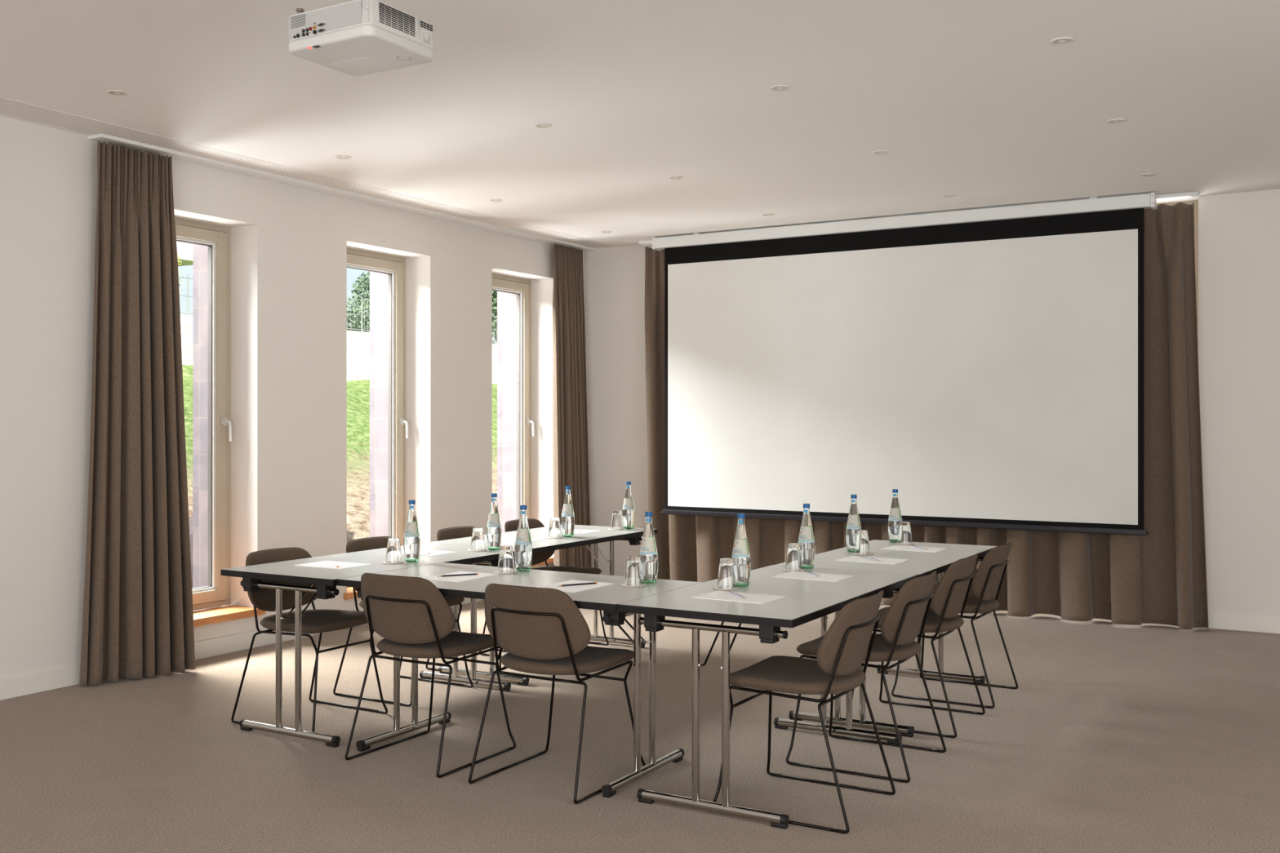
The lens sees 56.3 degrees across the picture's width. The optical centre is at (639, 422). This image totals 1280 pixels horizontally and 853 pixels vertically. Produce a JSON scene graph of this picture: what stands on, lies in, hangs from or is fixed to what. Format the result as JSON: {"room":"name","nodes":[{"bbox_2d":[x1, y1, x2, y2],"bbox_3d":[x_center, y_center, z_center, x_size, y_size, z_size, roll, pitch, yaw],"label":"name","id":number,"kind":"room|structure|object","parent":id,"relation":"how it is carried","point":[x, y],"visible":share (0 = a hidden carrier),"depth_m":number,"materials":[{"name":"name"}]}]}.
{"room":"conference room","nodes":[
{"label":"conference room","id":0,"kind":"room"},
{"bbox_2d":[176,241,192,266],"bbox_3d":[-15.724,-4.739,21.728,6.900,6.500,13.600,0,0,30],"label":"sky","id":1,"kind":"structure","parent":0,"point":[184,250],"depth_m":25.34,"materials":[{"name":"beige"}]},
{"bbox_2d":[0,115,584,679],"bbox_3d":[-3.657,-0.073,5.702,0.326,2.968,12.543,0,0,30],"label":"wall","id":2,"kind":"structure","parent":0,"point":[290,244],"depth_m":7.59,"materials":[{"name":"paint"}]},
{"bbox_2d":[174,217,265,626],"bbox_3d":[-2.739,-0.018,7.218,0.346,2.454,0.923,0,0,30],"label":"window","id":3,"kind":"structure","parent":2,"relation":"in","point":[217,238],"depth_m":7.55,"materials":[{"name":"beige"}]},
{"bbox_2d":[0,597,484,700],"bbox_3d":[-3.589,1.358,5.480,0.014,0.105,12.229,0,0,30],"label":"baseboard","id":4,"kind":"structure","parent":2,"relation":"attached to","point":[48,680],"depth_m":6.42,"materials":[{"name":"white"}]},
{"bbox_2d":[0,96,611,247],"bbox_3d":[-3.416,-1.558,5.387,0.280,0.006,12.043,0,0,30],"label":"trim","id":5,"kind":"structure","parent":2,"relation":"attached to","point":[7,106],"depth_m":7.15,"materials":[{"name":"white paint"}]},
{"bbox_2d":[343,248,408,599],"bbox_3d":[-1.906,-0.018,8.640,0.346,2.454,0.939,0,0,30],"label":"window","id":6,"kind":"structure","parent":2,"relation":"in","point":[394,267],"depth_m":8.98,"materials":[{"name":"beige"}]},
{"bbox_2d":[492,273,553,568],"bbox_3d":[-1.085,-0.018,10.043,0.346,2.454,0.939,0,0,30],"label":"window","id":7,"kind":"structure","parent":2,"relation":"in","point":[520,286],"depth_m":10.37,"materials":[{"name":"beige"}]},
{"bbox_2d":[192,244,516,611],"bbox_3d":[-4.005,-0.089,5.732,0.295,6.000,18.243,0,0,30],"label":"wall","id":8,"kind":"structure","parent":0,"point":[506,302],"depth_m":9.22,"materials":[{"name":"paint"}]},
{"bbox_2d":[0,0,1279,248],"bbox_3d":[0.393,-1.683,3.243,10.400,0.250,12.993,0,0,30],"label":"ceiling","id":9,"kind":"structure","parent":0,"point":[972,100],"depth_m":5.75,"materials":[{"name":"white paint"}]},
{"bbox_2d":[106,89,128,96],"bbox_3d":[-2.468,-1.554,5.645,0.094,0.006,0.094,0,0,30],"label":"recessed light","id":10,"kind":"object","parent":9,"relation":"in","point":[114,92],"visible":1,"depth_m":5.64,"materials":[{"name":"white metal"}]},
{"bbox_2d":[88,133,595,251],"bbox_3d":[-1.698,-1.548,8.604,0.118,0.020,4.951,0,0,30],"label":"track","id":11,"kind":"object","parent":9,"relation":"attached to","point":[177,155],"visible":1,"depth_m":7.83,"materials":[{"name":"white metal"}]},
{"bbox_2d":[79,140,195,685],"bbox_3d":[-2.781,-0.063,6.588,0.256,2.932,0.593,0,0,35],"label":"curtain","id":12,"kind":"object","parent":11,"relation":"hanging from","point":[138,613],"visible":1,"depth_m":6.60,"materials":[{"name":"fabric"}]},
{"bbox_2d":[551,244,591,567],"bbox_3d":[-0.596,-0.063,10.382,0.149,2.931,0.535,0,0,30],"label":"curtain","id":13,"kind":"object","parent":11,"relation":"hanging from","point":[569,387],"visible":0.86,"depth_m":10.35,"materials":[{"name":"fabric"}]},
{"bbox_2d":[334,155,351,159],"bbox_3d":[-1.740,-1.554,7.011,0.094,0.006,0.094,0,0,30],"label":"recessed light","id":14,"kind":"object","parent":9,"relation":"in","point":[340,157],"visible":1,"depth_m":7.01,"materials":[{"name":"white metal"}]},
{"bbox_2d":[288,0,433,75],"bbox_3d":[-0.943,-1.398,4.064,0.384,0.319,0.346,0,0,30],"label":"projector","id":15,"kind":"object","parent":9,"relation":"hanging from","point":[353,37],"visible":1,"depth_m":3.96,"materials":[{"name":"white plastic"}]},
{"bbox_2d":[290,13,305,28],"bbox_3d":[-1.138,-1.336,3.983,0.067,0.039,0.002,0,0,30],"label":"speaker grille","id":16,"kind":"object","parent":15,"relation":"attached to","point":[297,20],"depth_m":3.98,"materials":[{"name":"white plastic"}]},
{"bbox_2d":[378,2,414,36],"bbox_3d":[-0.800,-1.321,3.944,0.003,0.077,0.173,0,0,30],"label":"vent","id":17,"kind":"object","parent":15,"relation":"attached to","point":[393,21],"depth_m":3.93,"materials":[{"name":"grey plastic"}]},
{"bbox_2d":[420,20,432,31],"bbox_3d":[-0.727,-1.349,4.070,0.003,0.019,0.060,0,0,30],"label":"vent","id":18,"kind":"object","parent":15,"relation":"attached to","point":[424,25],"depth_m":4.07,"materials":[{"name":"grey plastic"}]},
{"bbox_2d":[489,199,502,201],"bbox_3d":[-1.008,-1.554,8.379,0.094,0.006,0.094,0,0,30],"label":"recessed light","id":19,"kind":"object","parent":9,"relation":"in","point":[491,200],"visible":1,"depth_m":8.37,"materials":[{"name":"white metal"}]},
{"bbox_2d":[533,123,551,128],"bbox_3d":[-0.508,-1.554,6.266,0.094,0.006,0.094,0,0,30],"label":"recessed light","id":20,"kind":"object","parent":9,"relation":"in","point":[537,125],"visible":1,"depth_m":6.26,"materials":[{"name":"white metal"}]},
{"bbox_2d":[668,175,683,179],"bbox_3d":[0.227,-1.554,7.597,0.094,0.006,0.094,0,0,30],"label":"recessed light","id":21,"kind":"object","parent":9,"relation":"in","point":[673,177],"visible":1,"depth_m":7.59,"materials":[{"name":"white metal"}]},
{"bbox_2d":[762,213,774,216],"bbox_3d":[0.962,-1.554,8.952,0.094,0.006,0.094,0,0,30],"label":"recessed light","id":22,"kind":"object","parent":9,"relation":"in","point":[765,214],"visible":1,"depth_m":8.95,"materials":[{"name":"white metal"}]},
{"bbox_2d":[769,84,790,91],"bbox_3d":[0.651,-1.554,5.564,0.094,0.006,0.094,0,0,30],"label":"recessed light","id":23,"kind":"object","parent":9,"relation":"in","point":[777,87],"visible":1,"depth_m":5.56,"materials":[{"name":"white metal"}]},
{"bbox_2d":[872,150,889,154],"bbox_3d":[1.388,-1.554,6.882,0.094,0.006,0.094,0,0,30],"label":"recessed light","id":24,"kind":"object","parent":9,"relation":"in","point":[877,152],"visible":1,"depth_m":6.88,"materials":[{"name":"white metal"}]},
{"bbox_2d":[652,192,1156,535],"bbox_3d":[1.808,-0.395,9.076,3.895,2.326,0.119,0,0,30],"label":"projection screen","id":25,"kind":"object","parent":9,"relation":"hanging from","point":[984,366],"visible":1,"depth_m":8.90,"materials":[{"name":"white"}]},
{"bbox_2d":[639,191,1199,244],"bbox_3d":[1.902,-1.546,9.212,4.370,0.023,0.100,0,0,30],"label":"track","id":26,"kind":"object","parent":9,"relation":"attached to","point":[1191,194],"visible":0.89,"depth_m":8.16,"materials":[{"name":"white metal"}]},
{"bbox_2d":[644,246,882,602],"bbox_3d":[0.960,-0.054,9.758,2.127,2.909,0.212,0,0,30],"label":"curtain","id":27,"kind":"object","parent":26,"relation":"hanging from","point":[690,548],"visible":0.19,"depth_m":10.10,"materials":[{"name":"fabric"}]},
{"bbox_2d":[881,202,1208,629],"bbox_3d":[2.848,-0.050,8.631,2.273,2.901,0.225,0,0,31],"label":"curtain","id":28,"kind":"object","parent":26,"relation":"hanging from","point":[1159,577],"visible":0.28,"depth_m":8.27,"materials":[{"name":"fabric"}]},
{"bbox_2d":[942,194,955,197],"bbox_3d":[2.121,-1.554,8.203,0.094,0.006,0.094,0,0,30],"label":"recessed light","id":29,"kind":"object","parent":9,"relation":"in","point":[944,195],"visible":1,"depth_m":8.20,"materials":[{"name":"white metal"}]},
{"bbox_2d":[1049,36,1074,44],"bbox_3d":[1.722,-1.554,4.879,0.094,0.006,0.094,0,0,30],"label":"recessed light","id":30,"kind":"object","parent":9,"relation":"in","point":[1064,40],"visible":1,"depth_m":4.87,"materials":[{"name":"beige"}]},
{"bbox_2d":[1106,118,1125,124],"bbox_3d":[2.459,-1.554,6.174,0.094,0.006,0.094,0,0,30],"label":"recessed light","id":31,"kind":"object","parent":9,"relation":"in","point":[1114,121],"visible":1,"depth_m":6.17,"materials":[{"name":"white metal"}]},
{"bbox_2d":[1140,173,1156,177],"bbox_3d":[3.197,-1.554,7.515,0.094,0.006,0.094,0,0,30],"label":"recessed light","id":32,"kind":"object","parent":9,"relation":"in","point":[1146,175],"visible":1,"depth_m":7.51,"materials":[{"name":"white metal"}]},
{"bbox_2d":[0,600,1279,852],"bbox_3d":[0.393,1.510,3.243,10.400,0.200,12.993,0,0,30],"label":"floor","id":33,"kind":"structure","parent":0,"point":[1111,738],"depth_m":5.06,"materials":[{"name":"carpet"}]},
{"bbox_2d":[231,546,387,732],"bbox_3d":[-1.571,1.014,5.695,0.540,0.792,0.504,0,0,30],"label":"chair","id":34,"kind":"object","parent":33,"relation":"on","point":[320,621],"visible":0.66,"depth_m":5.68,"materials":[{"name":"brown fabric"}]},
{"bbox_2d":[220,542,514,747],"bbox_3d":[-1.256,1.040,5.879,0.699,0.740,1.399,0,0,30],"label":"folding table","id":35,"kind":"object","parent":33,"relation":"on","point":[325,579],"visible":0.82,"depth_m":5.41,"materials":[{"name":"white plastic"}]},
{"bbox_2d":[293,560,373,569],"bbox_3d":[-1.440,0.669,5.615,0.297,0.002,0.210,0,0,29],"label":"paper","id":36,"kind":"object","parent":35,"relation":"on","point":[323,564],"visible":1,"depth_m":5.59,"materials":[{"name":"white paper"}]},
{"bbox_2d":[381,561,403,564],"bbox_3d":[-1.179,0.668,5.699,0.105,0.004,0.105,0,0,30],"label":"coaster","id":37,"kind":"object","parent":35,"relation":"on","point":[383,562],"visible":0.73,"depth_m":5.67,"materials":[{"name":"beige paper"}]},
{"bbox_2d":[385,537,402,563],"bbox_3d":[-1.174,0.609,5.702,0.079,0.115,0.079,0,0,-25],"label":"water glass","id":38,"kind":"object","parent":37,"relation":"on","point":[393,554],"visible":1,"depth_m":5.67,"materials":[{"name":"white"}]},
{"bbox_2d":[403,499,420,562],"bbox_3d":[-1.095,0.522,5.740,0.080,0.297,0.080,0,0,31],"label":"water bottle","id":39,"kind":"object","parent":35,"relation":"on","point":[411,540],"visible":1,"depth_m":5.71,"materials":[{"name":"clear glass"}]},
{"bbox_2d":[400,549,457,555],"bbox_3d":[-1.120,0.669,6.150,0.297,0.002,0.210,0,0,30],"label":"paper","id":40,"kind":"object","parent":35,"relation":"on","point":[432,553],"visible":0.57,"depth_m":6.12,"materials":[{"name":"white paper"}]},
{"bbox_2d":[466,549,487,551],"bbox_3d":[-0.851,0.668,6.238,0.105,0.004,0.105,0,0,30],"label":"coaster","id":41,"kind":"object","parent":35,"relation":"on","point":[468,550],"visible":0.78,"depth_m":6.20,"materials":[{"name":"beige"}]},
{"bbox_2d":[470,527,485,551],"bbox_3d":[-0.846,0.609,6.240,0.079,0.115,0.079,0,0,4],"label":"water glass","id":42,"kind":"object","parent":41,"relation":"on","point":[477,541],"visible":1,"depth_m":6.21,"materials":[{"name":"white"}]},
{"bbox_2d":[486,493,502,550],"bbox_3d":[-0.766,0.522,6.278,0.080,0.297,0.080,0,0,17],"label":"water bottle","id":43,"kind":"object","parent":35,"relation":"on","point":[494,530],"visible":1,"depth_m":6.25,"materials":[{"name":"blue"}]},
{"bbox_2d":[333,536,473,706],"bbox_3d":[-1.240,1.014,6.268,0.540,0.792,0.504,0,0,30],"label":"chair","id":44,"kind":"object","parent":33,"relation":"on","point":[379,542],"visible":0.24,"depth_m":6.30,"materials":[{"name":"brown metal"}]},
{"bbox_2d":[344,573,515,777],"bbox_3d":[-0.884,1.014,5.070,0.504,0.792,0.540,0,0,30],"label":"chair","id":45,"kind":"object","parent":33,"relation":"on","point":[414,620],"visible":0.93,"depth_m":4.88,"materials":[{"name":"brown fabric"}]},
{"bbox_2d":[425,525,502,671],"bbox_3d":[-0.876,1.014,6.906,0.540,0.792,0.504,0,0,30],"label":"chair","id":46,"kind":"object","parent":33,"relation":"on","point":[456,532],"visible":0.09,"depth_m":7.03,"materials":[{"name":"brown fabric"}]},
{"bbox_2d":[337,562,702,798],"bbox_3d":[-0.516,1.040,5.062,1.399,0.740,0.699,0,0,30],"label":"folding table","id":47,"kind":"object","parent":33,"relation":"on","point":[606,598],"visible":0.7,"depth_m":4.86,"materials":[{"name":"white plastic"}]},
{"bbox_2d":[423,571,498,582],"bbox_3d":[-0.785,0.669,5.188,0.210,0.002,0.297,0,0,29],"label":"paper","id":48,"kind":"object","parent":47,"relation":"on","point":[461,578],"visible":0.86,"depth_m":5.15,"materials":[{"name":"white paper"}]},
{"bbox_2d":[439,573,478,577],"bbox_3d":[-0.793,0.665,5.202,0.184,0.008,0.008,0,0,-25],"label":"pencil","id":49,"kind":"object","parent":48,"relation":"on","point":[474,573],"visible":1,"depth_m":5.20,"materials":[{"name":"black paint"}]},
{"bbox_2d":[493,571,516,573],"bbox_3d":[-0.601,0.668,5.328,0.105,0.004,0.105,0,0,30],"label":"coaster","id":50,"kind":"object","parent":47,"relation":"on","point":[495,572],"visible":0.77,"depth_m":5.30,"materials":[{"name":"beige paper"}]},
{"bbox_2d":[497,545,515,573],"bbox_3d":[-0.596,0.609,5.331,0.079,0.115,0.079,0,0,8],"label":"water glass","id":51,"kind":"object","parent":50,"relation":"on","point":[506,561],"visible":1,"depth_m":5.30,"materials":[{"name":"white"}]},
{"bbox_2d":[514,505,532,572],"bbox_3d":[-0.525,0.522,5.384,0.080,0.297,0.080,0,0,-27],"label":"water bottle","id":52,"kind":"object","parent":47,"relation":"on","point":[523,544],"visible":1,"depth_m":5.36,"materials":[{"name":"blue"}]},
{"bbox_2d":[535,579,613,592],"bbox_3d":[-0.273,0.669,4.892,0.210,0.002,0.297,0,0,31],"label":"paper","id":53,"kind":"object","parent":47,"relation":"on","point":[574,588],"visible":0.79,"depth_m":4.87,"materials":[{"name":"white paper"}]},
{"bbox_2d":[558,582,597,586],"bbox_3d":[-0.258,0.665,4.903,0.184,0.008,0.008,0,0,-30],"label":"pencil","id":54,"kind":"object","parent":53,"relation":"on","point":[593,583],"visible":1,"depth_m":4.90,"materials":[{"name":"black paint"}]},
{"bbox_2d":[620,583,646,586],"bbox_3d":[-0.027,0.668,4.913,0.105,0.004,0.105,0,0,30],"label":"coaster","id":55,"kind":"object","parent":47,"relation":"on","point":[622,584],"visible":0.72,"depth_m":4.88,"materials":[{"name":"beige"}]},
{"bbox_2d":[624,555,644,585],"bbox_3d":[-0.023,0.609,4.917,0.079,0.115,0.079,0,0,-33],"label":"water glass","id":56,"kind":"object","parent":55,"relation":"on","point":[634,575],"visible":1,"depth_m":4.89,"materials":[{"name":"white"}]},
{"bbox_2d":[639,511,658,583],"bbox_3d":[0.037,0.522,4.983,0.080,0.297,0.080,0,0,-21],"label":"water bottle","id":57,"kind":"object","parent":47,"relation":"on","point":[648,553],"visible":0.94,"depth_m":4.96,"materials":[{"name":"blue"}]},
{"bbox_2d":[426,524,657,686],"bbox_3d":[-0.545,1.040,7.086,0.699,0.740,1.399,0,0,30],"label":"folding table","id":58,"kind":"object","parent":33,"relation":"on","point":[633,536],"visible":0.42,"depth_m":7.01,"materials":[{"name":"white laminate"}]},
{"bbox_2d":[484,537,547,542],"bbox_3d":[-0.708,0.669,6.824,0.297,0.002,0.210,0,0,29],"label":"paper","id":59,"kind":"object","parent":58,"relation":"on","point":[503,539],"visible":0.5,"depth_m":6.80,"materials":[{"name":"white paper"}]},
{"bbox_2d":[545,536,563,538],"bbox_3d":[-0.498,0.668,6.941,0.105,0.004,0.105,0,0,30],"label":"coaster","id":60,"kind":"object","parent":58,"relation":"on","point":[547,537],"visible":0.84,"depth_m":6.90,"materials":[{"name":"beige paper"}]},
{"bbox_2d":[548,516,561,537],"bbox_3d":[-0.494,0.609,6.944,0.079,0.115,0.079,0,0,18],"label":"water glass","id":61,"kind":"object","parent":60,"relation":"on","point":[554,531],"visible":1,"depth_m":6.92,"materials":[{"name":"white"}]},
{"bbox_2d":[560,485,574,537],"bbox_3d":[-0.421,0.522,6.994,0.080,0.297,0.080,0,0,11],"label":"water bottle","id":62,"kind":"object","parent":58,"relation":"on","point":[567,521],"visible":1,"depth_m":6.97,"materials":[{"name":"blue"}]},
{"bbox_2d":[542,528,600,533],"bbox_3d":[-0.421,0.669,7.363,0.297,0.002,0.210,0,0,29],"label":"paper","id":63,"kind":"object","parent":58,"relation":"on","point":[583,531],"visible":0.57,"depth_m":7.36,"materials":[{"name":"white paper"}]},
{"bbox_2d":[622,481,635,528],"bbox_3d":[-0.072,0.522,7.530,0.080,0.297,0.080,0,0,-4],"label":"water bottle","id":64,"kind":"object","parent":58,"relation":"on","point":[628,511],"visible":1,"depth_m":7.50,"materials":[{"name":"blue"}]},
{"bbox_3d":[-0.149,0.668,7.476,0.105,0.004,0.105,0,0,30],"label":"coaster","id":65,"kind":"object","parent":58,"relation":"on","visible":0},
{"bbox_2d":[610,510,622,529],"bbox_3d":[-0.144,0.609,7.479,0.079,0.115,0.079,0,0,28],"label":"water glass","id":66,"kind":"object","parent":65,"relation":"on","point":[616,519],"visible":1,"depth_m":7.45,"materials":[{"name":"white"}]},
{"bbox_2d":[497,518,608,652],"bbox_3d":[-0.552,1.014,7.468,0.540,0.792,0.504,0,0,30],"label":"chair","id":67,"kind":"object","parent":33,"relation":"on","point":[509,526],"visible":0.19,"depth_m":7.57,"materials":[{"name":"brown fabric"}]},
{"bbox_2d":[468,583,645,804],"bbox_3d":[-0.323,1.014,4.746,0.504,0.792,0.540,0,0,30],"label":"chair","id":68,"kind":"object","parent":33,"relation":"on","point":[542,630],"visible":0.98,"depth_m":4.56,"materials":[{"name":"brown fabric"}]},
{"bbox_2d":[616,564,917,829],"bbox_3d":[0.568,1.040,4.838,0.699,0.740,1.399,0,0,30],"label":"folding table","id":69,"kind":"object","parent":33,"relation":"on","point":[806,601],"visible":0.9,"depth_m":4.37,"materials":[{"name":"grey laminate"}]},
{"bbox_2d":[712,586,738,590],"bbox_3d":[0.345,0.668,4.819,0.105,0.004,0.105,0,0,30],"label":"coaster","id":70,"kind":"object","parent":69,"relation":"on","point":[713,588],"visible":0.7,"depth_m":4.78,"materials":[{"name":"beige"}]},
{"bbox_2d":[716,558,736,588],"bbox_3d":[0.349,0.609,4.823,0.079,0.115,0.079,0,0,20],"label":"water glass","id":71,"kind":"object","parent":70,"relation":"on","point":[726,576],"visible":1,"depth_m":4.79,"materials":[{"name":"white"}]},
{"bbox_2d":[692,590,786,604],"bbox_3d":[0.380,0.669,4.584,0.297,0.002,0.210,0,0,32],"label":"paper","id":72,"kind":"object","parent":69,"relation":"on","point":[716,595],"visible":1,"depth_m":4.57,"materials":[{"name":"white paper"}]},
{"bbox_2d":[727,591,745,598],"bbox_3d":[0.372,0.665,4.606,0.008,0.008,0.184,0,0,-18],"label":"pencil","id":73,"kind":"object","parent":72,"relation":"on","point":[731,593],"visible":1,"depth_m":4.61,"materials":[{"name":"paint"}]},
{"bbox_2d":[731,513,751,586],"bbox_3d":[0.413,0.522,4.884,0.080,0.297,0.080,0,0,37],"label":"water bottle","id":74,"kind":"object","parent":69,"relation":"on","point":[741,557],"visible":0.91,"depth_m":4.86,"materials":[{"name":"blue"}]},
{"bbox_2d":[782,568,804,571],"bbox_3d":[0.695,0.668,5.420,0.105,0.004,0.105,0,0,30],"label":"coaster","id":75,"kind":"object","parent":69,"relation":"on","point":[784,569],"visible":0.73,"depth_m":5.39,"materials":[{"name":"beige paper"}]},
{"bbox_2d":[785,543,803,570],"bbox_3d":[0.699,0.609,5.423,0.079,0.115,0.079,0,0,33],"label":"water glass","id":76,"kind":"object","parent":75,"relation":"on","point":[793,560],"visible":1,"depth_m":5.40,"materials":[{"name":"white"}]},
{"bbox_2d":[797,503,815,568],"bbox_3d":[0.764,0.522,5.484,0.080,0.297,0.080,0,0,40],"label":"water bottle","id":77,"kind":"object","parent":69,"relation":"on","point":[806,539],"visible":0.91,"depth_m":5.46,"materials":[{"name":"blue"}]},
{"bbox_2d":[772,571,854,582],"bbox_3d":[0.754,0.669,5.197,0.297,0.002,0.210,0,0,32],"label":"paper","id":78,"kind":"object","parent":69,"relation":"on","point":[792,575],"visible":1,"depth_m":5.18,"materials":[{"name":"white paper"}]},
{"bbox_2d":[801,570,819,576],"bbox_3d":[0.751,0.665,5.250,0.008,0.008,0.184,0,0,-18],"label":"pencil","id":79,"kind":"object","parent":78,"relation":"on","point":[802,571],"visible":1,"depth_m":5.25,"materials":[{"name":"blue paint"}]},
{"bbox_2d":[712,590,895,834],"bbox_3d":[0.618,1.014,4.429,0.540,0.792,0.504,0,0,30],"label":"chair","id":80,"kind":"object","parent":33,"relation":"on","point":[841,653],"visible":0.99,"depth_m":4.28,"materials":[{"name":"fabric"}]},
{"bbox_2d":[786,570,946,782],"bbox_3d":[0.957,1.014,5.008,0.540,0.792,0.504,0,0,30],"label":"chair","id":81,"kind":"object","parent":33,"relation":"on","point":[900,625],"visible":0.83,"depth_m":4.83,"materials":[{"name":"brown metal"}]},
{"bbox_2d":[774,539,997,737],"bbox_3d":[1.282,1.040,6.044,0.699,0.740,1.399,0,0,30],"label":"folding table","id":82,"kind":"object","parent":33,"relation":"on","point":[921,564],"visible":0.57,"depth_m":5.88,"materials":[{"name":"white laminate"}]},
{"bbox_2d":[845,494,861,552],"bbox_3d":[1.104,0.522,6.174,0.080,0.297,0.080,0,0,34],"label":"water bottle","id":83,"kind":"object","parent":82,"relation":"on","point":[853,525],"visible":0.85,"depth_m":6.15,"materials":[{"name":"blue"}]},
{"bbox_2d":[852,552,873,555],"bbox_3d":[1.134,0.668,6.084,0.105,0.004,0.105,0,0,30],"label":"coaster","id":84,"kind":"object","parent":82,"relation":"on","point":[870,553],"visible":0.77,"depth_m":6.06,"materials":[{"name":"beige paper"}]},
{"bbox_2d":[854,529,870,554],"bbox_3d":[1.132,0.609,6.089,0.079,0.115,0.079,0,0,24],"label":"water glass","id":85,"kind":"object","parent":84,"relation":"on","point":[862,543],"visible":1,"depth_m":6.06,"materials":[{"name":"white"}]},
{"bbox_2d":[835,555,908,564],"bbox_3d":[1.130,0.669,5.811,0.297,0.002,0.210,0,0,32],"label":"paper","id":86,"kind":"object","parent":82,"relation":"on","point":[852,558],"visible":1,"depth_m":5.79,"materials":[{"name":"white paper"}]},
{"bbox_2d":[858,555,879,560],"bbox_3d":[1.119,0.665,5.833,0.008,0.008,0.184,0,0,-22],"label":"pencil","id":87,"kind":"object","parent":86,"relation":"on","point":[859,556],"visible":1,"depth_m":5.84,"materials":[{"name":"blue paint"}]},
{"bbox_2d":[888,488,902,542],"bbox_3d":[1.425,0.522,6.677,0.080,0.297,0.080,0,0,-36],"label":"water bottle","id":88,"kind":"object","parent":82,"relation":"on","point":[895,518],"visible":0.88,"depth_m":6.65,"materials":[{"name":"blue"}]},
{"bbox_2d":[896,542,915,545],"bbox_3d":[1.465,0.668,6.592,0.105,0.004,0.105,0,0,30],"label":"coaster","id":89,"kind":"object","parent":82,"relation":"on","point":[896,543],"visible":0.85,"depth_m":6.55,"materials":[{"name":"beige"}]},
{"bbox_2d":[897,521,912,543],"bbox_3d":[1.462,0.609,6.597,0.079,0.115,0.079,0,0,-44],"label":"water glass","id":90,"kind":"object","parent":89,"relation":"on","point":[904,531],"visible":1,"depth_m":6.57,"materials":[{"name":"white"}]},
{"bbox_2d":[880,545,947,552],"bbox_3d":[1.454,0.669,6.335,0.297,0.002,0.210,0,0,32],"label":"paper","id":91,"kind":"object","parent":82,"relation":"on","point":[894,547],"visible":1,"depth_m":6.31,"materials":[{"name":"white paper"}]},
{"bbox_2d":[852,553,985,737],"bbox_3d":[1.314,1.014,5.670,0.540,0.792,0.504,0,0,30],"label":"chair","id":92,"kind":"object","parent":33,"relation":"on","point":[948,596],"visible":0.77,"depth_m":5.48,"materials":[{"name":"brown fabric"}]},
{"bbox_2d":[891,542,1017,708],"bbox_3d":[1.648,1.014,6.224,0.540,0.792,0.504,0,0,30],"label":"chair","id":93,"kind":"object","parent":33,"relation":"on","point":[987,581],"visible":0.66,"depth_m":6.03,"materials":[{"name":"brown fabric"}]},
{"bbox_2d":[584,188,1279,617],"bbox_3d":[3.525,-0.073,8.589,9.800,2.968,0.300,0,0,30],"label":"wall","id":94,"kind":"structure","parent":0,"point":[1239,233],"depth_m":8.16,"materials":[{"name":"paint"}]},
{"bbox_2d":[598,568,1279,634],"bbox_3d":[3.592,1.358,8.368,9.460,0.105,0.014,0,0,30],"label":"baseboard","id":95,"kind":"structure","parent":94,"relation":"attached to","point":[1218,621],"depth_m":8.09,"materials":[{"name":"white wood"}]},
{"bbox_2d":[1156,200,1198,350],"bbox_3d":[2.134,-0.073,9.474,4.205,2.968,0.060,0,0,30],"label":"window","id":96,"kind":"structure","parent":94,"relation":"in","point":[1196,202],"depth_m":8.40,"materials":[{"name":"beige"}]},
{"label":"outside","id":97,"kind":"structure","parent":0,"visible":0},
{"bbox_2d":[182,364,497,542],"bbox_3d":[-0.492,0.641,22.308,9.400,3.758,34.000,0,0,30],"label":"hillside","id":98,"kind":"structure","parent":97,"point":[357,391],"depth_m":17.48,"materials":[{"name":"green plant"}]},
{"bbox_2d":[188,515,192,588],"bbox_3d":[-3.970,1.510,11.771,0.350,2.800,2.500,0,0,30],"label":"wall","id":99,"kind":"structure","parent":98,"relation":"on","point":[190,518],"depth_m":11.11,"materials":[{"name":"paint"}]},
{"bbox_2d":[180,315,497,384],"bbox_3d":[-3.826,-1.099,25.420,0.500,1.220,32.000,0,0,30],"label":"wall","id":100,"kind":"structure","parent":98,"relation":"on","point":[357,342],"depth_m":22.35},
{"bbox_2d":[178,274,497,342],"bbox_3d":[-3.786,-2.055,25.390,0.024,0.678,30.010,0,0,30],"label":"wire fence","id":101,"kind":"object","parent":100,"relation":"on","point":[187,277],"visible":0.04,"depth_m":22.52,"materials":[{"name":"grey metal"}]},
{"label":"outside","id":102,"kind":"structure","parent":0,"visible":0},
{"bbox_3d":[-15.227,-0.839,49.483,43.700,1.300,90.000,0,0,30],"label":"ground","id":103,"kind":"structure","parent":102,"visible":0},
{"bbox_2d":[177,254,182,294],"bbox_3d":[-7.942,-2.182,19.957,0.577,1.391,0.662,0,0,-35],"label":"shrub","id":104,"kind":"object","parent":103,"relation":"on","point":[178,255],"visible":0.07,"depth_m":19.99,"materials":[{"name":"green plant"}]},
{"bbox_2d":[346,291,369,332],"bbox_3d":[-7.689,-2.572,34.295,2.691,2.174,2.681,0,0,35],"label":"shrub","id":105,"kind":"object","parent":103,"relation":"on","point":[357,318],"visible":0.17,"depth_m":33.31,"materials":[{"name":"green plant"}]},
{"bbox_2d":[351,271,369,304],"bbox_3d":[-7.324,-3.146,36.715,2.441,3.325,2.980,0,0,25],"label":"tree","id":106,"kind":"object","parent":103,"relation":"on","point":[366,282],"visible":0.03,"depth_m":36.13,"materials":[{"name":"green plant"}]},
{"bbox_2d":[492,290,497,343],"bbox_3d":[-4.288,-3.858,39.596,3.910,4.746,4.399,0,0,-29],"label":"tree","id":107,"kind":"object","parent":103,"relation":"on","point":[494,292],"visible":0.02,"depth_m":39.30,"materials":[{"name":"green plant"}]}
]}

